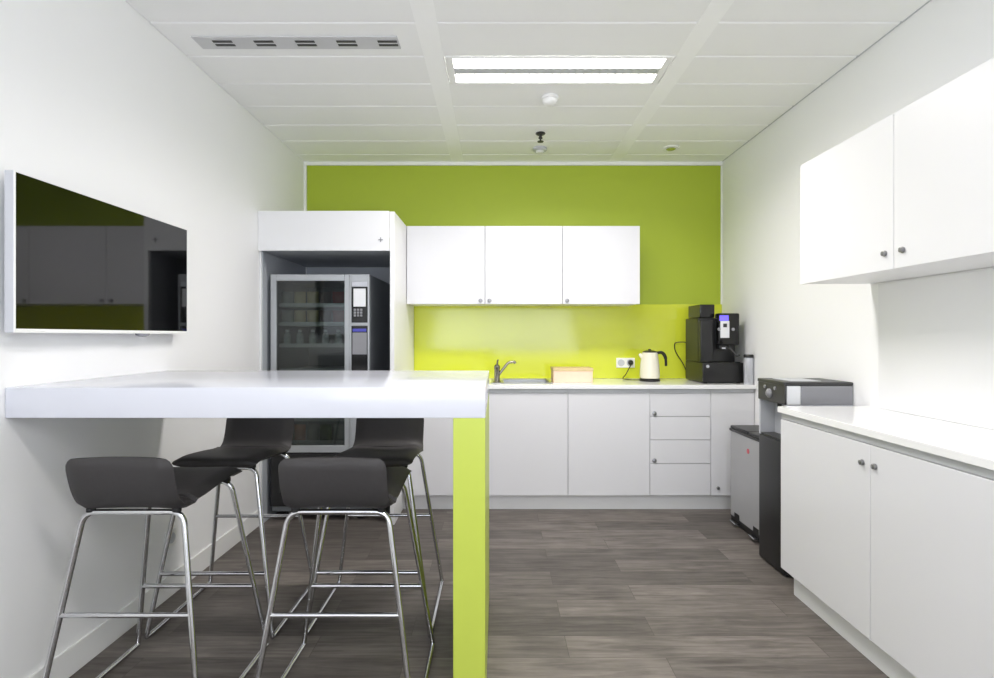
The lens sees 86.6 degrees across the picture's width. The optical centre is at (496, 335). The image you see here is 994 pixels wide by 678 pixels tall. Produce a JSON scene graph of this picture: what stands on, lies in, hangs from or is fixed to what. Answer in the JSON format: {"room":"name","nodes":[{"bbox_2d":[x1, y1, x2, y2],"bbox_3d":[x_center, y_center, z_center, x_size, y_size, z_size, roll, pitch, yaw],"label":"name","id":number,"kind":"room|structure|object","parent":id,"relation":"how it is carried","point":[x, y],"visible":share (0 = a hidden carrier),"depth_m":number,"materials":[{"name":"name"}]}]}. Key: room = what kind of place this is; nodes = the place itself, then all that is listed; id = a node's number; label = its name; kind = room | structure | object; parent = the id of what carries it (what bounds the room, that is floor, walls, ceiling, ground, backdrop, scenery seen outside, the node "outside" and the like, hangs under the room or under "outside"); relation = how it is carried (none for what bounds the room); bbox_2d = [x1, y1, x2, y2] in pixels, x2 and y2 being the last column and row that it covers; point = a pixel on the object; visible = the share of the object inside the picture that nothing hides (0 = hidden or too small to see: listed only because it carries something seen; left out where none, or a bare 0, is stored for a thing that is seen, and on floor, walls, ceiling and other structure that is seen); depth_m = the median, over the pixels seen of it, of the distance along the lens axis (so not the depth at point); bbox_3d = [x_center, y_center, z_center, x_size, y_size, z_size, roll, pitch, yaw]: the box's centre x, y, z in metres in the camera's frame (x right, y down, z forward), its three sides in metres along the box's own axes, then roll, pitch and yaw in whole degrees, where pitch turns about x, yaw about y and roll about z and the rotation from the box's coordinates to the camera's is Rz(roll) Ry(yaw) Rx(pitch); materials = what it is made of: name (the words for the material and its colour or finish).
{"room":"common room","nodes":[
{"label":"common room","id":0,"kind":"room"},
{"bbox_2d":[0,0,303,677],"bbox_3d":[-1.691,-0.148,0.958,0.120,2.884,7.256,0,0,0],"label":"wall","id":1,"kind":"structure","parent":0,"point":[96,101],"depth_m":2.25,"materials":[{"name":"white paint"}]},
{"bbox_2d":[4,170,187,336],"bbox_3d":[-1.588,-0.267,2.180,0.084,0.541,0.955,0,0,0],"label":"television","id":2,"kind":"object","parent":1,"relation":"attached to","point":[75,262],"visible":1,"depth_m":2.00,"materials":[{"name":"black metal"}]},
{"bbox_2d":[27,510,258,677],"bbox_3d":[-1.625,1.239,0.525,0.012,0.110,6.150,0,0,0],"label":"baseboard","id":3,"kind":"structure","parent":1,"relation":"attached to","point":[68,662],"depth_m":2.27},
{"bbox_2d":[165,527,175,546],"bbox_3d":[-1.624,1.006,2.625,0.013,0.080,0.080,0,0,0],"label":"wall socket","id":4,"kind":"object","parent":1,"relation":"attached to","point":[173,535],"visible":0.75,"depth_m":2.63,"materials":[{"name":"white plastic"}]},
{"bbox_2d":[170,532,174,543],"bbox_3d":[-1.619,1.006,2.625,0.003,0.052,0.052,0,0,0],"label":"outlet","id":5,"kind":"object","parent":4,"relation":"attached to","point":[172,541],"depth_m":2.63,"materials":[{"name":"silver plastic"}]},
{"bbox_2d":[69,506,888,677],"bbox_3d":[0.137,1.324,0.958,3.776,0.060,7.256,0,0,0],"label":"floor","id":6,"kind":"structure","parent":0,"point":[574,593],"depth_m":2.48,"materials":[{"name":"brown wood"}]},
{"bbox_2d":[42,457,268,677],"bbox_3d":[-1.226,0.844,1.945,0.554,0.898,0.519,0,0,0],"label":"bar stool","id":7,"kind":"object","parent":6,"relation":"on","point":[93,482],"visible":1,"depth_m":1.74,"materials":[{"name":"plastic"}]},
{"bbox_2d":[144,418,310,638],"bbox_3d":[-1.225,0.844,2.495,0.554,0.898,0.519,0,0,0],"label":"bar stool","id":8,"kind":"object","parent":6,"relation":"on","point":[247,442],"visible":0.84,"depth_m":2.49,"materials":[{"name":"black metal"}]},
{"bbox_2d":[5,371,488,677],"bbox_3d":[-0.834,0.732,2.175,1.590,1.124,0.861,0,0,0],"label":"bar table","id":9,"kind":"object","parent":6,"relation":"on","point":[462,396],"visible":1,"depth_m":1.75,"materials":[{"name":"white laminate"}]},
{"bbox_2d":[271,274,389,517],"bbox_3d":[-1.239,0.431,4.040,0.692,1.725,0.719,0,0,0],"label":"vending machine","id":10,"kind":"object","parent":6,"relation":"on","point":[365,328],"visible":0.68,"depth_m":3.75,"materials":[{"name":"silver metal"}]},
{"bbox_2d":[283,330,290,342],"bbox_3d":[-1.512,0.013,3.800,0.052,0.119,0.052,0,0,0],"label":"drink bottle","id":11,"kind":"object","parent":10,"relation":"on","point":[287,337],"visible":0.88,"depth_m":3.78,"materials":[{"name":"plastic"}]},
{"bbox_2d":[282,310,292,321],"bbox_3d":[-1.512,-0.133,3.800,0.082,0.105,0.054,0,0,0],"label":"snack packet","id":12,"kind":"object","parent":10,"relation":"on","point":[287,315],"visible":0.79,"depth_m":3.78,"materials":[{"name":"grey plastic"}]},
{"bbox_2d":[282,292,292,302],"bbox_3d":[-1.512,-0.267,3.800,0.082,0.105,0.054,0,0,0],"label":"snack packet","id":13,"kind":"object","parent":10,"relation":"on","point":[287,297],"visible":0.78,"depth_m":3.78,"materials":[{"name":"grey plastic"}]},
{"bbox_2d":[294,424,305,439],"bbox_3d":[-1.420,0.700,3.800,0.082,0.125,0.054,0,0,0],"label":"snack packet","id":14,"kind":"object","parent":10,"relation":"on","point":[299,429],"visible":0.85,"depth_m":3.78,"materials":[{"name":"brown plastic"}]},
{"bbox_2d":[294,310,305,321],"bbox_3d":[-1.420,-0.133,3.800,0.082,0.105,0.054,0,0,0],"label":"snack packet","id":15,"kind":"object","parent":10,"relation":"on","point":[299,315],"visible":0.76,"depth_m":3.78,"materials":[{"name":"yellow plastic"}]},
{"bbox_2d":[294,292,305,302],"bbox_3d":[-1.420,-0.267,3.800,0.082,0.105,0.054,0,0,0],"label":"snack packet","id":16,"kind":"object","parent":10,"relation":"on","point":[299,297],"visible":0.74,"depth_m":3.78,"materials":[{"name":"yellow plastic"}]},
{"bbox_2d":[296,330,303,342],"bbox_3d":[-1.420,0.013,3.800,0.052,0.119,0.052,0,0,0],"label":"drink bottle","id":17,"kind":"object","parent":10,"relation":"on","point":[300,337],"visible":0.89,"depth_m":3.78,"materials":[{"name":"plastic"}]},
{"bbox_2d":[279,303,344,310],"bbox_3d":[-1.301,-0.220,4.048,0.502,0.028,0.604,0,0,0],"label":"shelf","id":18,"kind":"object","parent":10,"relation":"attached to","point":[282,306],"depth_m":3.75,"materials":[{"name":"metal"}]},
{"bbox_2d":[279,322,344,326],"bbox_3d":[-1.301,-0.086,4.048,0.502,0.028,0.604,0,0,0],"label":"shelf","id":19,"kind":"object","parent":10,"relation":"attached to","point":[281,324],"depth_m":3.75,"materials":[{"name":"metal"}]},
{"bbox_2d":[279,343,344,346],"bbox_3d":[-1.301,0.067,4.048,0.502,0.028,0.604,0,0,0],"label":"shelf","id":20,"kind":"object","parent":10,"relation":"attached to","point":[280,344],"depth_m":3.75,"materials":[{"name":"metal"}]},
{"bbox_2d":[279,366,344,370],"bbox_3d":[-1.301,0.242,4.048,0.502,0.028,0.604,0,0,0],"label":"shelf","id":21,"kind":"object","parent":10,"relation":"attached to","point":[281,368],"depth_m":3.75,"materials":[{"name":"metal"}]},
{"bbox_2d":[307,424,318,439],"bbox_3d":[-1.328,0.700,3.800,0.082,0.125,0.054,0,0,0],"label":"snack packet","id":22,"kind":"object","parent":10,"relation":"on","point":[312,429],"visible":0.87,"depth_m":3.78,"materials":[{"name":"grey plastic"}]},
{"bbox_2d":[307,310,318,321],"bbox_3d":[-1.328,-0.133,3.800,0.082,0.105,0.054,0,0,0],"label":"snack packet","id":23,"kind":"object","parent":10,"relation":"on","point":[312,315],"visible":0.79,"depth_m":3.78,"materials":[{"name":"yellow plastic"}]},
{"bbox_2d":[307,292,318,302],"bbox_3d":[-1.328,-0.267,3.800,0.082,0.105,0.054,0,0,0],"label":"snack packet","id":24,"kind":"object","parent":10,"relation":"on","point":[312,297],"visible":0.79,"depth_m":3.78,"materials":[{"name":"yellow plastic"}]},
{"bbox_2d":[309,330,316,342],"bbox_3d":[-1.328,0.013,3.800,0.052,0.119,0.052,0,0,0],"label":"drink bottle","id":25,"kind":"object","parent":10,"relation":"on","point":[312,337],"visible":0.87,"depth_m":3.78,"materials":[{"name":"plastic"}]},
{"bbox_2d":[292,428,344,443],"bbox_3d":[-1.301,0.757,4.048,0.502,0.028,0.604,0,0,0],"label":"shelf","id":26,"kind":"object","parent":10,"relation":"attached to","point":[306,441],"depth_m":3.75,"materials":[{"name":"metal"}]},
{"bbox_2d":[294,418,344,420],"bbox_3d":[-1.301,0.592,4.048,0.502,0.028,0.604,0,0,0],"label":"shelf","id":27,"kind":"object","parent":10,"relation":"attached to","point":[295,419],"depth_m":3.75,"materials":[{"name":"metal"}]},
{"bbox_2d":[320,424,330,439],"bbox_3d":[-1.236,0.700,3.800,0.082,0.125,0.054,0,0,0],"label":"snack packet","id":28,"kind":"object","parent":10,"relation":"on","point":[325,429],"visible":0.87,"depth_m":3.78,"materials":[{"name":"green plastic"}]},
{"bbox_2d":[320,310,330,321],"bbox_3d":[-1.236,-0.133,3.800,0.082,0.105,0.054,0,0,0],"label":"snack packet","id":29,"kind":"object","parent":10,"relation":"on","point":[325,315],"visible":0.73,"depth_m":3.78,"materials":[{"name":"grey plastic"}]},
{"bbox_2d":[320,292,330,302],"bbox_3d":[-1.236,-0.267,3.800,0.082,0.105,0.054,0,0,0],"label":"snack packet","id":30,"kind":"object","parent":10,"relation":"on","point":[325,297],"visible":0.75,"depth_m":3.78,"materials":[{"name":"grey plastic"}]},
{"bbox_2d":[322,330,328,342],"bbox_3d":[-1.236,0.013,3.800,0.052,0.119,0.052,0,0,0],"label":"drink bottle","id":31,"kind":"object","parent":10,"relation":"on","point":[325,337],"visible":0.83,"depth_m":3.78,"materials":[{"name":"plastic"}]},
{"bbox_2d":[333,424,343,439],"bbox_3d":[-1.144,0.700,3.800,0.082,0.125,0.054,0,0,0],"label":"snack packet","id":32,"kind":"object","parent":10,"relation":"on","point":[338,429],"visible":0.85,"depth_m":3.78,"materials":[{"name":"grey plastic"}]},
{"bbox_2d":[333,310,343,321],"bbox_3d":[-1.144,-0.133,3.800,0.082,0.105,0.054,0,0,0],"label":"snack packet","id":33,"kind":"object","parent":10,"relation":"on","point":[338,315],"visible":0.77,"depth_m":3.78,"materials":[{"name":"grey plastic"}]},
{"bbox_2d":[333,292,343,302],"bbox_3d":[-1.144,-0.267,3.800,0.082,0.105,0.054,0,0,0],"label":"snack packet","id":34,"kind":"object","parent":10,"relation":"on","point":[338,297],"visible":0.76,"depth_m":3.78,"materials":[{"name":"red plastic"}]},
{"bbox_2d":[335,330,341,342],"bbox_3d":[-1.144,0.013,3.800,0.052,0.119,0.052,0,0,0],"label":"drink bottle","id":35,"kind":"object","parent":10,"relation":"on","point":[338,337],"visible":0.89,"depth_m":3.78,"materials":[{"name":"plastic"}]},
{"bbox_2d":[258,211,413,524],"bbox_3d":[-1.166,0.221,4.024,0.926,2.147,0.878,0,0,0],"label":"tall cabinet","id":36,"kind":"object","parent":6,"relation":"on","point":[374,243],"visible":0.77,"depth_m":3.63,"materials":[{"name":"laminate"}]},
{"bbox_2d":[255,457,434,677],"bbox_3d":[-0.535,0.844,1.945,0.554,0.898,0.519,0,0,0],"label":"bar stool","id":37,"kind":"object","parent":6,"relation":"on","point":[320,483],"visible":1,"depth_m":1.74,"materials":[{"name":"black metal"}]},
{"bbox_2d":[302,418,443,637],"bbox_3d":[-0.555,0.844,2.505,0.554,0.898,0.519,0,0,0],"label":"bar stool","id":38,"kind":"object","parent":6,"relation":"on","point":[396,442],"visible":0.73,"depth_m":2.65,"materials":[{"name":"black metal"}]},
{"bbox_2d":[402,418,452,494],"bbox_3d":[-0.399,0.783,4.176,0.600,0.787,0.572,0,0,0],"label":"base cabinet","id":39,"kind":"object","parent":6,"relation":"on","point":[437,453],"visible":0.23,"depth_m":3.89,"materials":[{"name":"laminate"}]},
{"bbox_2d":[489,378,755,388],"bbox_3d":[0.602,0.374,4.165,2.603,0.030,0.599,0,0,0],"label":"countertop","id":40,"kind":"structure","parent":39,"relation":"on","point":[598,383],"depth_m":3.87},
{"bbox_2d":[493,359,515,381],"bbox_3d":[0.061,0.265,4.030,0.178,0.175,0.056,0,0,0],"label":"tap","id":41,"kind":"object","parent":40,"relation":"on","point":[497,372],"visible":1,"depth_m":4.02,"materials":[{"name":"metal"}]},
{"bbox_2d":[491,379,552,383],"bbox_3d":[0.190,0.371,4.157,0.470,0.036,0.385,0,0,0],"label":"sink","id":42,"kind":"object","parent":40,"relation":"in","point":[503,381],"visible":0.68,"depth_m":4.32,"materials":[{"name":"metal"}]},
{"bbox_2d":[550,367,592,381],"bbox_3d":[0.588,0.303,4.160,0.313,0.112,0.188,0,0,0],"label":"storage box","id":43,"kind":"object","parent":40,"relation":"on","point":[558,374],"visible":1,"depth_m":4.07,"materials":[{"name":"beige wood"}]},
{"bbox_2d":[622,349,666,381],"bbox_3d":[1.168,0.231,4.267,0.200,0.256,0.360,0,0,-41],"label":"kettle","id":44,"kind":"object","parent":40,"relation":"on","point":[649,364],"visible":1,"depth_m":4.15,"materials":[{"name":"white plastic"}]},
{"bbox_2d":[674,342,685,369],"bbox_3d":[1.571,0.202,4.404,0.174,0.310,0.062,0,0,20],"label":"power cable","id":45,"kind":"object","parent":40,"relation":"on","point":[675,342],"visible":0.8,"depth_m":4.44,"materials":[{"name":"black plastic"}]},
{"bbox_2d":[686,304,742,382],"bbox_3d":[1.706,0.058,4.149,0.309,0.603,0.382,0,0,0],"label":"coffee machine","id":46,"kind":"object","parent":40,"relation":"on","point":[711,341],"visible":1,"depth_m":4.02,"materials":[{"name":"black plastic"}]},
{"bbox_2d":[744,354,753,384],"bbox_3d":[1.869,0.247,3.915,0.068,0.223,0.068,0,0,0],"label":"canister","id":47,"kind":"object","parent":40,"relation":"on","point":[748,358],"visible":1,"depth_m":3.89,"materials":[{"name":"silver metal"}]},
{"bbox_2d":[489,389,567,494],"bbox_3d":[0.213,0.783,4.176,0.620,0.787,0.572,0,0,0],"label":"base cabinet","id":48,"kind":"object","parent":6,"relation":"on","point":[528,428],"visible":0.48,"depth_m":3.89,"materials":[{"name":"laminate"}]},
{"bbox_2d":[403,495,730,508],"bbox_3d":[0.601,1.236,3.946,2.601,0.116,0.016,0,0,0],"label":"plinth","id":49,"kind":"object","parent":6,"relation":"on","point":[437,501],"visible":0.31,"depth_m":3.94,"materials":[{"name":"white laminate"}]},
{"bbox_2d":[568,389,649,494],"bbox_3d":[0.827,0.783,4.176,0.603,0.787,0.572,0,0,0],"label":"base cabinet","id":50,"kind":"object","parent":6,"relation":"on","point":[609,429],"visible":0.82,"depth_m":3.89,"materials":[{"name":"laminate"}]},
{"bbox_2d":[650,389,710,494],"bbox_3d":[1.354,0.783,4.170,0.448,0.787,0.585,0,0,0],"label":"base cabinet","id":51,"kind":"object","parent":6,"relation":"on","point":[680,419],"visible":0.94,"depth_m":3.89,"materials":[{"name":"laminate"}]},
{"bbox_2d":[710,389,753,494],"bbox_3d":[1.740,0.783,4.170,0.320,0.787,0.585,0,0,0],"label":"base cabinet","id":52,"kind":"object","parent":6,"relation":"on","point":[729,407],"visible":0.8,"depth_m":3.89,"materials":[{"name":"laminate"}]},
{"bbox_2d":[729,425,758,541],"bbox_3d":[1.745,0.959,3.433,0.296,0.671,0.531,0,0,0],"label":"pedal bin","id":53,"kind":"object","parent":6,"relation":"on","point":[744,438],"visible":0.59,"depth_m":3.47,"materials":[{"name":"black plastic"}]},
{"bbox_2d":[758,378,852,576],"bbox_3d":[1.710,0.769,2.960,0.387,1.050,0.294,0,0,0],"label":"water dispenser","id":54,"kind":"object","parent":6,"relation":"on","point":[773,393],"visible":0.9,"depth_m":2.92,"materials":[{"name":"black plastic"}]},
{"bbox_2d":[761,432,780,440],"bbox_3d":[1.586,0.566,2.960,0.082,0.010,0.246,0,0,0],"label":"drip tray","id":55,"kind":"object","parent":54,"relation":"on","point":[770,436],"depth_m":3.00,"materials":[{"name":"grey plastic"}]},
{"bbox_2d":[781,413,993,677],"bbox_3d":[1.667,0.842,2.042,0.472,0.904,1.284,0,0,0],"label":"base cabinet","id":56,"kind":"object","parent":6,"relation":"on","point":[891,545],"visible":0.98,"depth_m":1.92,"materials":[{"name":"laminate"}]},
{"bbox_2d":[777,406,993,469],"bbox_3d":[1.669,0.374,2.043,0.469,0.030,1.306,0,0,0],"label":"countertop","id":57,"kind":"structure","parent":56,"relation":"on","point":[973,445],"depth_m":2.04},
{"bbox_2d":[307,166,720,303],"bbox_3d":[0.137,-0.148,4.526,3.776,2.884,0.120,0,0,0],"label":"wall","id":58,"kind":"structure","parent":0,"point":[676,209],"depth_m":4.47,"materials":[{"name":"paint"}]},
{"bbox_2d":[304,165,306,273],"bbox_3d":[-1.620,-0.074,4.456,0.022,2.736,0.020,0,0,0],"label":"trim","id":59,"kind":"structure","parent":58,"relation":"attached to","point":[305,166],"depth_m":4.45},
{"bbox_2d":[407,226,485,305],"bbox_3d":[-0.397,-0.550,4.268,0.605,0.605,0.392,0,0,0],"label":"upper cabinet","id":60,"kind":"object","parent":58,"relation":"attached to","point":[446,264],"visible":0.97,"depth_m":4.08,"materials":[{"name":"laminate"}]},
{"bbox_2d":[304,162,722,165],"bbox_3d":[0.137,-1.471,4.456,3.536,0.058,0.020,0,0,0],"label":"trim","id":61,"kind":"structure","parent":58,"relation":"attached to","point":[305,163],"depth_m":4.45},
{"bbox_2d":[485,226,561,305],"bbox_3d":[0.207,-0.550,4.268,0.599,0.605,0.392,0,0,0],"label":"upper cabinet","id":62,"kind":"object","parent":58,"relation":"attached to","point":[523,264],"visible":1,"depth_m":4.08,"materials":[{"name":"laminate"}]},
{"bbox_2d":[414,304,721,377],"bbox_3d":[0.601,0.045,4.461,2.601,0.625,0.008,0,0,0],"label":"backsplash","id":63,"kind":"structure","parent":58,"relation":"attached to","point":[446,338],"depth_m":4.46,"materials":[{"name":"green glass"}]},
{"bbox_2d":[616,358,634,367],"bbox_3d":[1.085,0.226,4.450,0.156,0.082,0.013,0,0,0],"label":"wall socket","id":64,"kind":"object","parent":63,"relation":"attached to","point":[620,362],"visible":1,"depth_m":4.45,"materials":[{"name":"white plastic"}]},
{"bbox_2d":[618,359,624,365],"bbox_3d":[1.047,0.226,4.445,0.058,0.058,0.003,0,0,0],"label":"outlet","id":65,"kind":"object","parent":64,"relation":"attached to","point":[621,362],"depth_m":4.45,"materials":[{"name":"white plastic"}]},
{"bbox_2d":[558,226,639,305],"bbox_3d":[0.808,-0.550,4.268,0.599,0.605,0.392,0,0,0],"label":"upper cabinet","id":66,"kind":"object","parent":58,"relation":"attached to","point":[601,264],"visible":0.98,"depth_m":4.08,"materials":[{"name":"laminate"}]},
{"bbox_2d":[721,165,721,303],"bbox_3d":[1.899,-0.855,4.460,0.012,1.174,0.012,0,0,0],"label":"trim","id":67,"kind":"structure","parent":58,"relation":"attached to","point":[721,165],"depth_m":4.45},
{"bbox_2d":[125,0,928,161],"bbox_3d":[0.137,-1.519,0.958,3.776,0.102,7.256,0,0,0],"label":"ceiling","id":68,"kind":"structure","parent":0,"point":[737,66],"depth_m":2.92,"materials":[{"name":"metal"}]},
{"bbox_2d":[191,36,400,48],"bbox_3d":[-0.995,-1.466,2.635,1.010,0.008,0.110,0,0,0],"label":"ceiling vent","id":69,"kind":"object","parent":68,"relation":"in","point":[206,42],"visible":1,"depth_m":2.62,"materials":[{"name":"grey plastic"}]},
{"bbox_2d":[533,146,546,153],"bbox_3d":[0.335,-1.451,4.130,0.112,0.038,0.112,0,0,0],"label":"ceiling sensor","id":70,"kind":"object","parent":68,"relation":"attached to","point":[537,149],"visible":1,"depth_m":4.10,"materials":[{"name":"white plastic"}]},
{"bbox_2d":[536,131,544,142],"bbox_3d":[0.315,-1.438,3.820,0.072,0.063,0.072,0,0,0],"label":"sprinkler","id":71,"kind":"object","parent":68,"relation":"attached to","point":[540,134],"visible":1,"depth_m":3.81,"materials":[{"name":"black metal"}]},
{"bbox_2d":[541,93,558,106],"bbox_3d":[0.325,-1.444,3.240,0.110,0.052,0.110,0,0,0],"label":"smoke detector","id":72,"kind":"object","parent":68,"relation":"attached to","point":[549,99],"visible":1,"depth_m":3.21,"materials":[{"name":"white plastic"}]},
{"bbox_2d":[445,55,673,83],"bbox_3d":[0.330,-1.474,2.920,1.206,0.021,0.294,0,0,0],"label":"recessed light","id":73,"kind":"object","parent":68,"relation":"in","point":[468,69],"visible":1,"depth_m":2.90,"materials":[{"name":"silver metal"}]},
{"bbox_2d":[663,145,678,151],"bbox_3d":[1.360,-1.460,4.120,0.124,0.020,0.124,0,0,0],"label":"recessed light","id":74,"kind":"object","parent":68,"relation":"in","point":[670,147],"visible":1,"depth_m":4.10,"materials":[{"name":"silver metal"}]},
{"bbox_2d":[722,0,993,424],"bbox_3d":[1.965,-0.148,0.958,0.120,2.884,7.256,0,0,0],"label":"wall","id":75,"kind":"structure","parent":0,"point":[791,329],"depth_m":3.16,"materials":[{"name":"white paint"}]},
{"bbox_2d":[722,0,930,161],"bbox_3d":[1.900,-1.486,0.948,0.010,0.028,6.996,0,0,0],"label":"trim","id":76,"kind":"structure","parent":75,"relation":"attached to","point":[929,0],"depth_m":2.90,"materials":[{"name":"metal"}]},
{"bbox_2d":[800,57,993,284],"bbox_3d":[1.718,-0.565,2.044,0.371,0.606,1.288,0,0,0],"label":"upper cabinet","id":77,"kind":"object","parent":75,"relation":"attached to","point":[910,194],"visible":1,"depth_m":1.99,"materials":[{"name":"laminate"}]},
{"bbox_2d":[878,268,993,429],"bbox_3d":[1.899,0.050,2.005,0.009,0.616,1.230,0,0,0],"label":"backsplash","id":78,"kind":"structure","parent":75,"relation":"attached to","point":[936,333],"depth_m":2.26,"materials":[{"name":"white paint"}]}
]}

